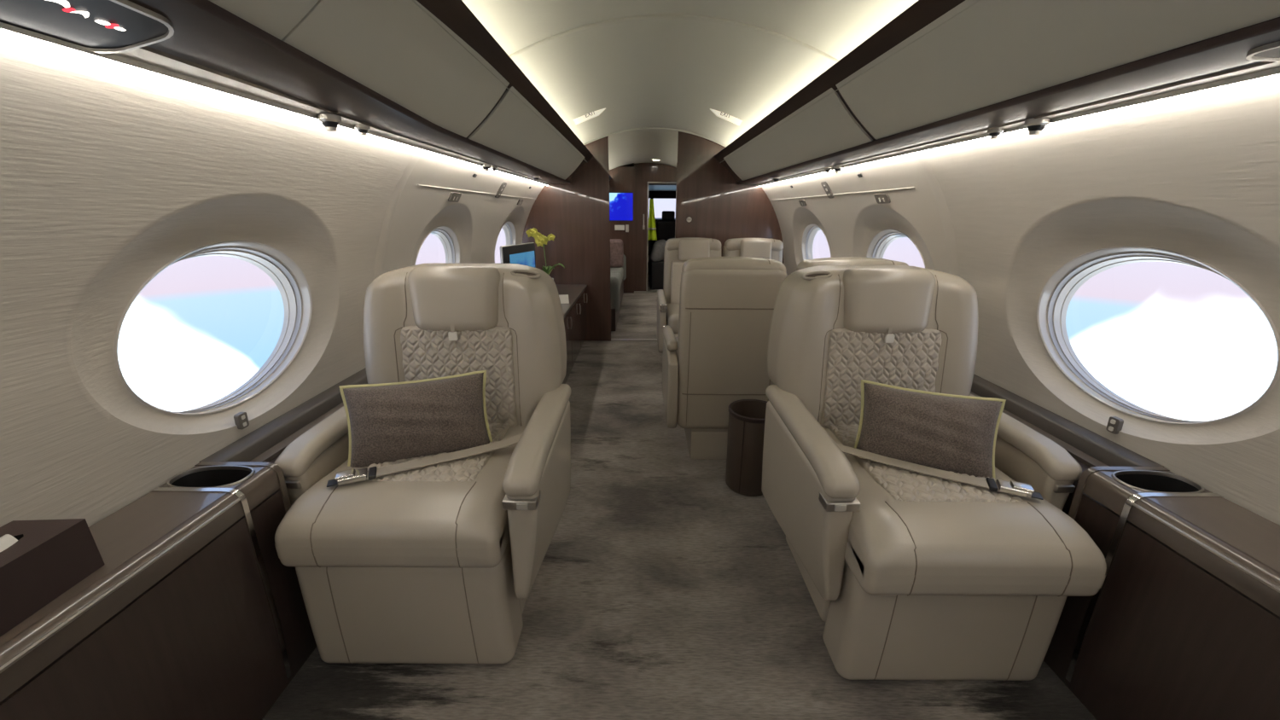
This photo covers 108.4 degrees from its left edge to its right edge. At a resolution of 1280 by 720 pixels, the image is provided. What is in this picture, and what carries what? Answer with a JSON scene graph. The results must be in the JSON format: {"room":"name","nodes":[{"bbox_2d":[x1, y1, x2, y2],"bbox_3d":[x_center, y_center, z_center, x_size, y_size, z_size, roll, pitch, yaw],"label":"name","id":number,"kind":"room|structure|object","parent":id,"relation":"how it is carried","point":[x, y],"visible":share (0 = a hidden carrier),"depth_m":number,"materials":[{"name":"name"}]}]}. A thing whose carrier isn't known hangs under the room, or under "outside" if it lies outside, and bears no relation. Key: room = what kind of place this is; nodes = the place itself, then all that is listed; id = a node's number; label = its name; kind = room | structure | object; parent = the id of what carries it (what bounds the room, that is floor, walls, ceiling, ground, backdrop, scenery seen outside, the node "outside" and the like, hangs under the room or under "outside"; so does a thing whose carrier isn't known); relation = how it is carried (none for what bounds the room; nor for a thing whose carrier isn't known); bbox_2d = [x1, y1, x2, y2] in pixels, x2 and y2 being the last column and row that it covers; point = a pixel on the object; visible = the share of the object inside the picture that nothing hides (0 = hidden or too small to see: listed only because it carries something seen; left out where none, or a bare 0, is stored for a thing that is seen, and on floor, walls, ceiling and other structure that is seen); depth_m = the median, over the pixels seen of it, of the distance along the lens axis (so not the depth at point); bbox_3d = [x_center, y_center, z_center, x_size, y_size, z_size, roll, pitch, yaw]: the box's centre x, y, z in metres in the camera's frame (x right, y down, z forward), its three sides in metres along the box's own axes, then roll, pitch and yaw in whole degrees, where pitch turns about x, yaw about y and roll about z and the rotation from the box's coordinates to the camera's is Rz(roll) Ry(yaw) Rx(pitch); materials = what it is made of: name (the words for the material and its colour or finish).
{"room":"aircraft cabin","nodes":[
{"label":"aircraft cabin","id":0,"kind":"room"},
{"bbox_2d":[0,33,545,527],"bbox_3d":[-0.994,-0.168,2.011,0.409,1.540,11.130,0,18,0],"label":"wall","id":1,"kind":"structure","parent":0,"point":[110,174],"depth_m":0.98,"materials":[{"name":"fabric"}]},
{"bbox_2d":[114,240,312,415],"bbox_3d":[-1.196,-0.078,1.321,0.190,0.554,0.716,0,18,0],"label":"window","id":2,"kind":"structure","parent":1,"relation":"in","point":[292,283],"depth_m":1.48,"materials":[{"name":"white plastic"}]},
{"bbox_2d":[233,412,249,429],"bbox_3d":[-1.147,0.174,1.329,0.017,0.047,0.030,0,18,0],"label":"switch","id":3,"kind":"object","parent":1,"relation":"attached to","point":[241,419],"visible":1,"depth_m":1.32,"materials":[{"name":"white plastic"}]},
{"bbox_2d":[199,367,367,463],"bbox_3d":[-1.054,0.021,2.900,0.177,0.577,3.390,0,18,0],"label":"wall ledge","id":4,"kind":"object","parent":1,"relation":"attached to","point":[265,444],"visible":0.06,"depth_m":1.41,"materials":[{"name":"brown wood"}]},
{"bbox_2d":[267,453,280,463],"bbox_3d":[-1.043,0.048,2.909,0.155,0.520,3.390,0,18,0],"label":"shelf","id":5,"kind":"object","parent":4,"relation":"attached to","point":[271,457],"depth_m":1.32,"materials":[{"name":"brown wood"}]},
{"bbox_2d":[0,0,570,186],"bbox_3d":[-0.746,-0.388,0.323,0.228,0.093,8.050,0,18,0],"label":"panel","id":6,"kind":"object","parent":1,"relation":"attached to","point":[210,46],"depth_m":0.90,"materials":[{"name":"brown plastic"}]},
{"bbox_2d":[0,0,174,53],"bbox_3d":[-0.770,-0.414,0.445,0.140,0.056,0.578,0,18,0],"label":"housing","id":7,"kind":"object","parent":6,"relation":"attached to","point":[101,26],"visible":1,"depth_m":0.65,"materials":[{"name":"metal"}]},
{"bbox_2d":[316,113,342,131],"bbox_3d":[-0.812,-0.620,1.210,0.054,0.037,0.054,0,18,0],"label":"outlet","id":8,"kind":"object","parent":6,"relation":"attached to","point":[331,122],"visible":1,"depth_m":1.20,"materials":[{"name":"metal"}]},
{"bbox_2d":[354,123,370,135],"bbox_3d":[-0.811,-0.674,1.350,0.040,0.031,0.040,0,18,0],"label":"light","id":9,"kind":"object","parent":6,"relation":"attached to","point":[363,129],"visible":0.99,"depth_m":1.34,"materials":[{"name":"metal"}]},
{"bbox_2d":[481,163,490,171],"bbox_3d":[-0.810,-1.012,2.428,0.049,0.034,0.049,0,18,0],"label":"outlet","id":10,"kind":"object","parent":6,"relation":"attached to","point":[485,166],"visible":1,"depth_m":2.41,"materials":[{"name":"metal"}]},
{"bbox_2d":[490,166,497,171],"bbox_3d":[-0.809,-1.062,2.559,0.038,0.030,0.038,0,18,0],"label":"light","id":11,"kind":"object","parent":6,"relation":"attached to","point":[493,168],"visible":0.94,"depth_m":2.55,"materials":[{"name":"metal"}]},
{"bbox_2d":[532,175,540,180],"bbox_3d":[-0.743,-1.304,3.311,0.054,0.037,0.054,0,18,0],"label":"light","id":12,"kind":"object","parent":6,"relation":"attached to","point":[536,177],"visible":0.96,"depth_m":3.30,"materials":[{"name":"metal"}]},
{"bbox_2d":[208,0,509,138],"bbox_3d":[-0.649,-0.098,-0.876,0.381,0.207,5.389,0,18,0],"label":"bin","id":13,"kind":"object","parent":1,"relation":"attached to","point":[393,49],"visible":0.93,"depth_m":1.04,"materials":[{"name":"beige plastic"}]},
{"bbox_2d":[373,149,424,279],"bbox_3d":[-1.000,-0.417,1.937,0.296,0.860,0.070,0,18,0],"label":"trim","id":14,"kind":"structure","parent":1,"relation":"attached to","point":[379,262],"depth_m":1.87,"materials":[{"name":"plastic"}]},
{"bbox_2d":[413,226,460,265],"bbox_3d":[-1.194,-0.503,2.645,0.190,0.554,0.716,0,18,0],"label":"window","id":15,"kind":"structure","parent":1,"relation":"in","point":[449,240],"depth_m":2.82,"materials":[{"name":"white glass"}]},
{"bbox_2d":[448,192,461,202],"bbox_3d":[-0.970,-0.854,2.416,0.037,0.051,0.125,0,18,0],"label":"air vent","id":16,"kind":"object","parent":1,"relation":"in","point":[454,196],"visible":1,"depth_m":2.40,"materials":[{"name":"white plastic"}]},
{"bbox_2d":[418,184,535,199],"bbox_3d":[-0.949,-1.108,3.091,0.004,0.004,2.340,0,18,0],"label":"trim","id":17,"kind":"structure","parent":1,"relation":"attached to","point":[418,184],"depth_m":2.50,"materials":[{"name":"silver metal"}]},
{"bbox_2d":[494,182,506,197],"bbox_3d":[-0.928,-1.133,3.072,0.076,0.101,0.085,0,18,0],"label":"wall control","id":18,"kind":"object","parent":1,"relation":"attached to","point":[503,186],"visible":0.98,"depth_m":3.06,"materials":[{"name":"white plastic"}]},
{"bbox_2d":[494,221,516,248],"bbox_3d":[-1.192,-0.919,3.940,0.190,0.554,0.716,0,18,0],"label":"window","id":19,"kind":"structure","parent":1,"relation":"in","point":[509,229],"depth_m":4.11,"materials":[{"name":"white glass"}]},
{"bbox_2d":[517,198,523,205],"bbox_3d":[-0.968,-1.273,3.721,0.036,0.049,0.110,0,18,0],"label":"air vent","id":20,"kind":"object","parent":1,"relation":"in","point":[520,201],"visible":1,"depth_m":3.70,"materials":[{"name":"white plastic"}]},
{"bbox_2d":[468,86,584,180],"bbox_3d":[-0.643,-1.271,2.781,0.381,0.204,2.290,0,18,0],"label":"bin","id":21,"kind":"object","parent":1,"relation":"attached to","point":[512,129],"visible":0.67,"depth_m":2.18,"materials":[{"name":"beige plastic"}]},
{"bbox_2d":[609,162,634,293],"bbox_3d":[-0.627,-1.982,7.058,1.066,1.913,0.050,0,18,0],"label":"wall","id":22,"kind":"structure","parent":0,"point":[622,180],"depth_m":7.02,"materials":[{"name":"brown wood"}]},
{"bbox_2d":[609,192,633,221],"bbox_3d":[-0.303,-2.295,6.915,0.410,0.410,0.025,0,18,0],"label":"wall monitor","id":23,"kind":"object","parent":22,"relation":"attached to","point":[620,203],"visible":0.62,"depth_m":6.90,"materials":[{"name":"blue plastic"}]},
{"bbox_2d":[614,224,628,232],"bbox_3d":[-0.277,-2.000,7.010,0.216,0.110,0.032,0,18,0],"label":"wall panel","id":24,"kind":"object","parent":22,"relation":"attached to","point":[616,227],"visible":1,"depth_m":7.00,"materials":[{"name":"white plastic"}]},
{"bbox_2d":[521,131,783,341],"bbox_3d":[0.116,-1.107,4.345,2.560,1.913,0.050,0,18,0],"label":"wall","id":25,"kind":"structure","parent":0,"point":[576,212],"depth_m":4.25,"materials":[{"name":"brown wood"}]},
{"bbox_2d":[565,159,586,181],"bbox_3d":[-0.636,-1.654,4.004,0.390,0.205,0.264,0,18,0],"label":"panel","id":26,"kind":"object","parent":25,"relation":"attached to","point":[583,162],"visible":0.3,"depth_m":4.04,"materials":[{"name":"brown wood"}]},
{"bbox_2d":[583,127,727,146],"bbox_3d":[0.120,-1.938,4.020,1.318,0.173,0.020,0,18,0],"label":"trim","id":27,"kind":"structure","parent":25,"relation":"attached to","point":[647,127],"depth_m":4.00,"materials":[{"name":"beige plastic"}]},
{"bbox_2d":[686,216,692,221],"bbox_3d":[0.452,-1.294,4.249,0.048,0.048,0.008,0,18,0],"label":"socket","id":28,"kind":"object","parent":25,"relation":"attached to","point":[689,218],"visible":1,"depth_m":4.25,"materials":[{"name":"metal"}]},
{"bbox_2d":[721,160,742,182],"bbox_3d":[0.874,-1.646,4.004,0.390,0.205,0.264,0,18,0],"label":"panel","id":29,"kind":"object","parent":25,"relation":"attached to","point":[724,164],"visible":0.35,"depth_m":4.04,"materials":[{"name":"brown wood"}]},
{"bbox_2d":[634,162,676,290],"bbox_3d":[0.146,-2.048,7.167,1.450,1.980,0.040,0,18,0],"label":"wall","id":30,"kind":"structure","parent":0,"point":[643,172],"depth_m":7.04,"materials":[{"name":"brown wood"}]},
{"bbox_2d":[634,290,657,292],"bbox_3d":[0.221,-1.103,7.444,0.630,0.012,0.050,0,18,0],"label":"trim","id":31,"kind":"structure","parent":30,"relation":"attached to","point":[634,291],"depth_m":7.42,"materials":[{"name":"metal"}]},
{"bbox_2d":[646,181,676,290],"bbox_3d":[0.337,-1.888,7.188,0.458,1.663,0.015,0,18,0],"label":"trim","id":32,"kind":"structure","parent":30,"relation":"attached to","point":[648,182],"depth_m":7.08,"materials":[{"name":"wood"}]},
{"bbox_2d":[647,191,675,274],"bbox_3d":[0.233,-2.566,9.238,1.660,1.700,0.040,0,18,0],"label":"wall","id":33,"kind":"structure","parent":0,"point":[652,194],"depth_m":9.01,"materials":[{"name":"black plastic"}]},
{"bbox_2d":[648,183,676,191],"bbox_3d":[0.233,-2.390,8.201,1.660,2.000,2.120,0,18,0],"label":"panel","id":34,"kind":"object","parent":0,"point":[652,187],"visible":0.1,"depth_m":7.66,"materials":[{"name":"black plastic"}]},
{"bbox_2d":[648,198,657,240],"bbox_3d":[0.196,-2.196,7.237,0.148,0.621,0.063,0,18,0],"label":"safety vest","id":35,"kind":"object","parent":34,"relation":"hanging from","point":[652,229],"visible":0.96,"depth_m":7.26,"materials":[{"name":"yellow fabric"}]},
{"bbox_2d":[651,217,675,249],"bbox_3d":[0.242,-2.368,9.082,1.480,0.818,0.257,0,18,0],"label":"panel","id":36,"kind":"object","parent":34,"relation":"attached to","point":[655,218],"visible":0.02,"depth_m":8.97,"materials":[{"name":"black plastic"}]},
{"bbox_2d":[261,274,1096,719],"bbox_3d":[0.109,0.255,3.232,2.600,0.001,13.200,0,18,0],"label":"floor","id":37,"kind":"structure","parent":0,"point":[661,590],"depth_m":1.43,"materials":[{"name":"carpet"}]},
{"bbox_2d":[0,461,316,719],"bbox_3d":[-1.042,1.263,-0.923,0.210,0.609,4.646,0,18,0],"label":"console","id":38,"kind":"object","parent":37,"relation":"on","point":[193,611],"visible":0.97,"depth_m":0.96,"materials":[{"name":"brown wood"}]},
{"bbox_2d":[0,518,104,636],"bbox_3d":[-1.039,0.365,0.702,0.120,0.114,0.270,-1,18,-3],"label":"tissue box","id":39,"kind":"object","parent":38,"relation":"on","point":[41,560],"visible":1,"depth_m":0.77,"materials":[{"name":"brown leather"}]},
{"bbox_2d":[0,465,264,646],"bbox_3d":[-1.051,0.987,-1.013,0.179,0.020,4.645,0,18,0],"label":"countertop","id":40,"kind":"structure","parent":38,"relation":"on","point":[121,535],"depth_m":0.95,"materials":[{"name":"brown wood"}]},
{"bbox_2d":[166,465,255,488],"bbox_3d":[-1.050,0.343,1.149,0.184,0.124,0.101,0,18,0],"label":"cup holder","id":41,"kind":"object","parent":38,"relation":"on","point":[200,476],"depth_m":1.17,"materials":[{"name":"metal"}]},
{"bbox_2d":[273,262,570,664],"bbox_3d":[-0.613,0.254,1.486,0.735,1.057,0.817,0,18,0],"label":"armchair","id":42,"kind":"object","parent":37,"relation":"on","point":[439,558],"visible":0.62,"depth_m":1.25,"materials":[{"name":"leather"}]},
{"bbox_2d":[274,424,525,568],"bbox_3d":[-0.626,0.365,1.393,0.552,0.164,0.572,0,18,0],"label":"seat cushion","id":43,"kind":"object","parent":42,"relation":"on","point":[450,514],"depth_m":1.15,"materials":[{"name":"leather"}]},
{"bbox_2d":[339,370,492,467],"bbox_3d":[-0.669,0.183,1.406,0.411,0.244,0.192,-6,19,-20],"label":"cushion","id":44,"kind":"object","parent":42,"relation":"on","point":[393,421],"visible":0.92,"depth_m":1.34,"materials":[{"name":"brown fabric"}]},
{"bbox_2d":[555,284,587,383],"bbox_3d":[-0.731,-0.136,3.515,0.457,0.562,2.114,0,18,0],"label":"credenza","id":45,"kind":"object","parent":37,"relation":"on","point":[574,312],"visible":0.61,"depth_m":3.78,"materials":[{"name":"brown wood"}]},
{"bbox_2d":[499,242,535,267],"bbox_3d":[-0.832,-0.574,3.215,0.140,0.453,0.436,5,18,15],"label":"monitor","id":46,"kind":"object","parent":45,"relation":"on","point":[524,253],"visible":0.43,"depth_m":3.15,"materials":[{"name":"black plastic"}]},
{"bbox_2d":[525,227,564,279],"bbox_3d":[-0.729,-0.722,3.517,0.262,0.551,0.193,-13,22,-35],"label":"orchid","id":47,"kind":"object","parent":45,"relation":"on","point":[540,239],"visible":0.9,"depth_m":3.45,"materials":[{"name":"yellow plant"}]},
{"bbox_2d":[558,294,569,303],"bbox_3d":[-0.593,-0.468,3.527,0.090,0.062,0.060,-4,18,-14],"label":"tent card","id":48,"kind":"object","parent":45,"relation":"on","point":[563,298],"visible":0.65,"depth_m":3.51,"materials":[{"name":"white paper"}]},
{"bbox_2d":[555,284,587,319],"bbox_3d":[-0.736,-0.391,3.433,0.445,0.026,2.114,0,18,0],"label":"countertop","id":49,"kind":"structure","parent":45,"relation":"on","point":[574,292],"depth_m":3.97,"materials":[{"name":"brown wood"}]},
{"bbox_2d":[610,254,626,331],"bbox_3d":[-0.629,-1.100,5.934,0.830,0.880,2.470,0,18,0],"label":"divan","id":50,"kind":"object","parent":37,"relation":"on","point":[618,275],"visible":0.21,"depth_m":4.88,"materials":[{"name":"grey leather"}]},
{"bbox_2d":[610,273,621,288],"bbox_3d":[-0.605,-1.009,5.979,0.710,0.170,0.690,0,18,0],"label":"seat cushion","id":51,"kind":"object","parent":50,"relation":"on","point":[618,275],"depth_m":6.00,"materials":[{"name":"grey leather"}]},
{"bbox_2d":[610,238,623,267],"bbox_3d":[-0.402,-1.565,6.777,0.320,0.400,0.155,-2,18,-8],"label":"throw pillow","id":52,"kind":"object","parent":50,"relation":"on","point":[616,245],"visible":0.55,"depth_m":6.73,"materials":[{"name":"fabric"}]},
{"bbox_2d":[610,267,623,282],"bbox_3d":[-0.604,-1.223,6.645,0.710,0.170,0.690,0,18,0],"label":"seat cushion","id":53,"kind":"object","parent":50,"relation":"on","point":[619,270],"depth_m":6.56,"materials":[{"name":"grey leather"}]},
{"bbox_2d":[610,338,657,341],"bbox_3d":[0.018,-0.201,4.630,0.614,0.012,0.050,0,18,0],"label":"trim","id":54,"kind":"structure","parent":37,"relation":"on","point":[612,340],"depth_m":4.61,"materials":[{"name":"metal"}]},
{"bbox_2d":[647,240,651,261],"bbox_3d":[-0.019,-2.011,8.248,0.440,1.243,0.545,0,18,0],"label":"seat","id":55,"kind":"object","parent":37,"relation":"on","point":[649,241],"visible":0.12,"depth_m":8.01,"materials":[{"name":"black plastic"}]},
{"bbox_2d":[649,239,666,289],"bbox_3d":[0.308,-1.586,7.661,0.295,0.796,0.310,0,18,0],"label":"seat","id":56,"kind":"object","parent":37,"relation":"on","point":[656,256],"visible":0.74,"depth_m":7.55,"materials":[{"name":"black leather"}]},
{"bbox_2d":[655,210,674,260],"bbox_3d":[0.480,-2.009,8.248,0.440,1.243,0.545,0,18,0],"label":"seat","id":57,"kind":"object","parent":37,"relation":"on","point":[666,227],"visible":0.27,"depth_m":7.88,"materials":[{"name":"black leather"}]},
{"bbox_2d":[656,237,721,353],"bbox_3d":[0.409,-0.444,3.727,0.530,1.028,0.689,0,18,0],"label":"seat","id":58,"kind":"object","parent":37,"relation":"on","point":[677,251],"visible":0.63,"depth_m":3.74,"materials":[{"name":"leather"}]},
{"bbox_2d":[666,302,679,333],"bbox_3d":[0.437,-0.337,3.672,0.454,0.150,0.520,0,18,0],"label":"seat cushion","id":59,"kind":"object","parent":58,"relation":"on","point":[672,311],"depth_m":3.46,"materials":[{"name":"leather"}]},
{"bbox_2d":[662,256,787,459],"bbox_3d":[0.407,-0.066,2.547,0.546,1.028,0.689,0,18,0],"label":"seat","id":60,"kind":"object","parent":37,"relation":"on","point":[718,357],"visible":0.92,"depth_m":2.20,"materials":[{"name":"leather"}]},
{"bbox_2d":[725,399,767,496],"bbox_3d":[0.513,0.402,2.129,0.229,0.390,0.229,0,18,0],"label":"trash can","id":61,"kind":"object","parent":37,"relation":"on","point":[747,417],"visible":0.7,"depth_m":2.06,"materials":[{"name":"leather"}]},
{"bbox_2d":[722,238,783,262],"bbox_3d":[0.965,-0.442,3.727,0.542,1.028,0.689,0,18,0],"label":"seat","id":62,"kind":"object","parent":37,"relation":"on","point":[770,248],"visible":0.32,"depth_m":3.74,"materials":[{"name":"leather"}]},
{"bbox_2d":[796,256,908,270],"bbox_3d":[0.967,-0.063,2.547,0.566,1.028,0.689,0,18,0],"label":"seat","id":63,"kind":"object","parent":37,"relation":"on","point":[840,260],"visible":0.11,"depth_m":2.09,"materials":[{"name":"leather"}]},
{"bbox_2d":[761,265,1106,680],"bbox_3d":[0.814,0.274,1.448,0.735,1.057,0.897,0,18,0],"label":"armchair","id":64,"kind":"object","parent":37,"relation":"on","point":[911,571],"visible":0.8,"depth_m":1.23,"materials":[{"name":"leather"}]},
{"bbox_2d":[853,379,1006,478],"bbox_3d":[0.842,0.211,1.365,0.378,0.240,0.189,9,20,25],"label":"cushion","id":65,"kind":"object","parent":64,"relation":"on","point":[956,433],"visible":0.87,"depth_m":1.30,"materials":[{"name":"brown fabric"}]},
{"bbox_2d":[822,427,1106,596],"bbox_3d":[0.798,0.385,1.355,0.552,0.164,0.652,0,18,0],"label":"seat cushion","id":66,"kind":"object","parent":64,"relation":"on","point":[911,532],"depth_m":1.07,"materials":[{"name":"leather"}]},
{"bbox_2d":[1043,466,1279,719],"bbox_3d":[1.248,1.275,-0.923,0.210,0.609,4.646,0,18,0],"label":"console","id":67,"kind":"object","parent":37,"relation":"on","point":[1183,623],"visible":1,"depth_m":1.02,"materials":[{"name":"brown wood"}]},
{"bbox_2d":[1111,470,1204,493],"bbox_3d":[1.266,0.355,1.149,0.184,0.124,0.101,0,18,0],"label":"cup holder","id":68,"kind":"object","parent":67,"relation":"on","point":[1130,481],"depth_m":1.17,"materials":[{"name":"plastic"}]},
{"bbox_2d":[1099,471,1279,572],"bbox_3d":[1.260,0.999,-1.013,0.179,0.020,4.645,0,18,0],"label":"countertop","id":69,"kind":"structure","parent":67,"relation":"on","point":[1254,535],"depth_m":0.98,"materials":[{"name":"brown wood"}]},
{"bbox_2d":[411,0,980,170],"bbox_3d":[0.116,-1.118,1.663,1.320,0.277,11.050,0,18,0],"label":"ceiling","id":70,"kind":"structure","parent":0,"point":[661,72],"depth_m":2.00,"materials":[{"name":"beige plastic"}]},
{"bbox_2d":[416,0,593,162],"bbox_3d":[-0.454,-0.558,0.268,0.066,0.063,8.050,0,18,0],"label":"ceiling trim panel","id":71,"kind":"object","parent":70,"relation":"attached to","point":[455,14],"visible":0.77,"depth_m":1.38,"materials":[{"name":"brown wood"}]},
{"bbox_2d":[572,108,605,124],"bbox_3d":[-0.299,-1.643,3.064,0.309,0.145,0.026,0,18,0],"label":"exit sign","id":72,"kind":"object","parent":70,"relation":"attached to","point":[586,117],"visible":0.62,"depth_m":3.06,"materials":[{"name":"white plastic"}]},
{"bbox_2d":[508,14,838,63],"bbox_3d":[0.116,-1.205,1.735,1.317,0.169,0.016,0,18,0],"label":"trim","id":73,"kind":"structure","parent":70,"relation":"attached to","point":[650,16],"depth_m":1.72,"materials":[{"name":"beige plastic"}]},
{"bbox_2d":[709,108,742,125],"bbox_3d":[0.536,-1.638,3.064,0.309,0.145,0.026,0,18,0],"label":"exit sign","id":74,"kind":"object","parent":70,"relation":"attached to","point":[724,116],"visible":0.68,"depth_m":3.06,"materials":[{"name":"white plastic"}]},
{"bbox_2d":[714,0,965,162],"bbox_3d":[0.680,-0.552,0.268,0.066,0.063,8.050,0,18,0],"label":"ceiling trim panel","id":75,"kind":"object","parent":70,"relation":"attached to","point":[922,13],"visible":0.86,"depth_m":1.41,"materials":[{"name":"brown wood"}]},
{"bbox_2d":[761,76,1279,525],"bbox_3d":[1.216,-0.156,2.011,0.409,1.540,11.130,0,18,0],"label":"wall","id":76,"kind":"structure","parent":0,"point":[1197,176],"depth_m":1.26,"materials":[{"name":"fabric"}]},
{"bbox_2d":[723,87,872,180],"bbox_3d":[0.876,-1.263,2.781,0.381,0.204,2.290,0,18,0],"label":"bin","id":77,"kind":"object","parent":76,"relation":"attached to","point":[826,127],"visible":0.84,"depth_m":2.18,"materials":[{"name":"beige plastic"}]},
{"bbox_2d":[798,199,806,206],"bbox_3d":[1.203,-1.161,3.406,0.036,0.049,0.110,0,18,0],"label":"air vent","id":78,"kind":"object","parent":76,"relation":"in","point":[802,202],"visible":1,"depth_m":3.40,"materials":[{"name":"white plastic"}]},
{"bbox_2d":[801,223,831,260],"bbox_3d":[1.421,-0.804,3.625,0.190,0.554,0.716,0,18,0],"label":"window","id":79,"kind":"structure","parent":76,"relation":"in","point":[811,229],"depth_m":3.83,"materials":[{"name":"white plastic"}]},
{"bbox_2d":[820,181,834,198],"bbox_3d":[1.161,-1.051,2.848,0.076,0.101,0.085,0,18,0],"label":"wall control","id":80,"kind":"object","parent":76,"relation":"attached to","point":[824,184],"visible":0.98,"depth_m":2.84,"materials":[{"name":"white plastic"}]},
{"bbox_2d":[771,186,915,200],"bbox_3d":[1.180,-1.097,3.091,0.004,0.004,2.340,0,18,0],"label":"trim","id":81,"kind":"structure","parent":76,"relation":"attached to","point":[912,187],"depth_m":2.49,"materials":[{"name":"silver metal"}]},
{"bbox_2d":[874,192,890,203],"bbox_3d":[1.201,-0.801,2.283,0.037,0.051,0.125,0,18,0],"label":"switch","id":82,"kind":"object","parent":76,"relation":"in","point":[883,198],"visible":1,"depth_m":2.27,"materials":[{"name":"white plastic"}]},
{"bbox_2d":[866,229,925,268],"bbox_3d":[1.419,-0.447,2.511,0.190,0.554,0.716,0,18,0],"label":"window","id":83,"kind":"structure","parent":76,"relation":"in","point":[881,241],"depth_m":2.63,"materials":[{"name":"white plastic"}]},
{"bbox_2d":[913,151,960,277],"bbox_3d":[1.224,-0.405,1.937,0.296,0.860,0.070,0,18,0],"label":"trim","id":84,"kind":"structure","parent":76,"relation":"attached to","point":[951,247],"depth_m":1.87,"materials":[{"name":"plastic"}]},
{"bbox_2d":[735,17,1279,186],"bbox_3d":[0.970,-0.358,0.330,0.228,0.050,8.050,0,18,0],"label":"panel","id":85,"kind":"object","parent":76,"relation":"attached to","point":[1219,61],"depth_m":0.97,"materials":[{"name":"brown plastic"}]},
{"bbox_2d":[772,177,779,182],"bbox_3d":[0.977,-1.295,3.311,0.054,0.037,0.054,0,18,0],"label":"light","id":86,"kind":"object","parent":85,"relation":"attached to","point":[776,179],"visible":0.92,"depth_m":3.30,"materials":[{"name":"metal"}]},
{"bbox_2d":[824,168,831,173],"bbox_3d":[1.040,-1.053,2.559,0.038,0.030,0.038,0,18,0],"label":"light","id":87,"kind":"object","parent":85,"relation":"attached to","point":[827,170],"visible":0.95,"depth_m":2.55,"materials":[{"name":"metal"}]},
{"bbox_2d":[832,165,843,173],"bbox_3d":[1.040,-1.003,2.428,0.049,0.034,0.049,0,18,0],"label":"outlet","id":88,"kind":"object","parent":85,"relation":"attached to","point":[837,168],"visible":0.99,"depth_m":2.41,"materials":[{"name":"metal"}]},
{"bbox_2d":[987,128,1004,139],"bbox_3d":[1.038,-0.664,1.350,0.040,0.031,0.040,0,18,0],"label":"light","id":89,"kind":"object","parent":85,"relation":"attached to","point":[994,133],"visible":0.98,"depth_m":1.34,"materials":[{"name":"metal"}]},
{"bbox_2d":[1024,116,1051,134],"bbox_3d":[1.038,-0.610,1.210,0.054,0.037,0.054,0,18,0],"label":"outlet","id":90,"kind":"object","parent":85,"relation":"attached to","point":[1034,126],"visible":1,"depth_m":1.20,"materials":[{"name":"metal"}]},
{"bbox_2d":[1245,40,1279,62],"bbox_3d":[0.994,-0.384,0.452,0.140,0.014,0.578,0,18,0],"label":"housing","id":91,"kind":"object","parent":85,"relation":"attached to","point":[1271,52],"visible":1,"depth_m":0.70,"materials":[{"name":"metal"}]},
{"bbox_2d":[835,0,1279,139],"bbox_3d":[0.870,-0.089,-0.876,0.381,0.205,5.389,0,18,0],"label":"bin","id":92,"kind":"object","parent":76,"relation":"attached to","point":[992,52],"visible":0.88,"depth_m":0.96,"materials":[{"name":"beige plastic"}]},
{"bbox_2d":[970,373,1163,515],"bbox_3d":[1.273,0.033,2.900,0.177,0.577,3.390,0,18,0],"label":"wall ledge","id":93,"kind":"object","parent":76,"relation":"attached to","point":[1088,448],"visible":0.04,"depth_m":1.40,"materials":[{"name":"brown wood"}]},
{"bbox_2d":[1062,458,1089,515],"bbox_3d":[1.262,0.060,2.909,0.155,0.520,3.390,0,18,0],"label":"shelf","id":94,"kind":"object","parent":93,"relation":"attached to","point":[1084,462],"depth_m":1.28,"materials":[{"name":"brown wood"}]},
{"bbox_2d":[1105,416,1123,434],"bbox_3d":[1.366,0.188,1.329,0.019,0.046,0.030,0,18,0],"label":"switch","id":95,"kind":"object","parent":76,"relation":"attached to","point":[1114,425],"visible":1,"depth_m":1.32,"materials":[{"name":"white plastic"}]},
{"bbox_2d":[1036,245,1279,424],"bbox_3d":[1.417,-0.057,1.298,0.190,0.554,0.716,0,18,0],"label":"window","id":96,"kind":"structure","parent":76,"relation":"in","point":[1056,294],"depth_m":1.44,"materials":[{"name":"white plastic"}]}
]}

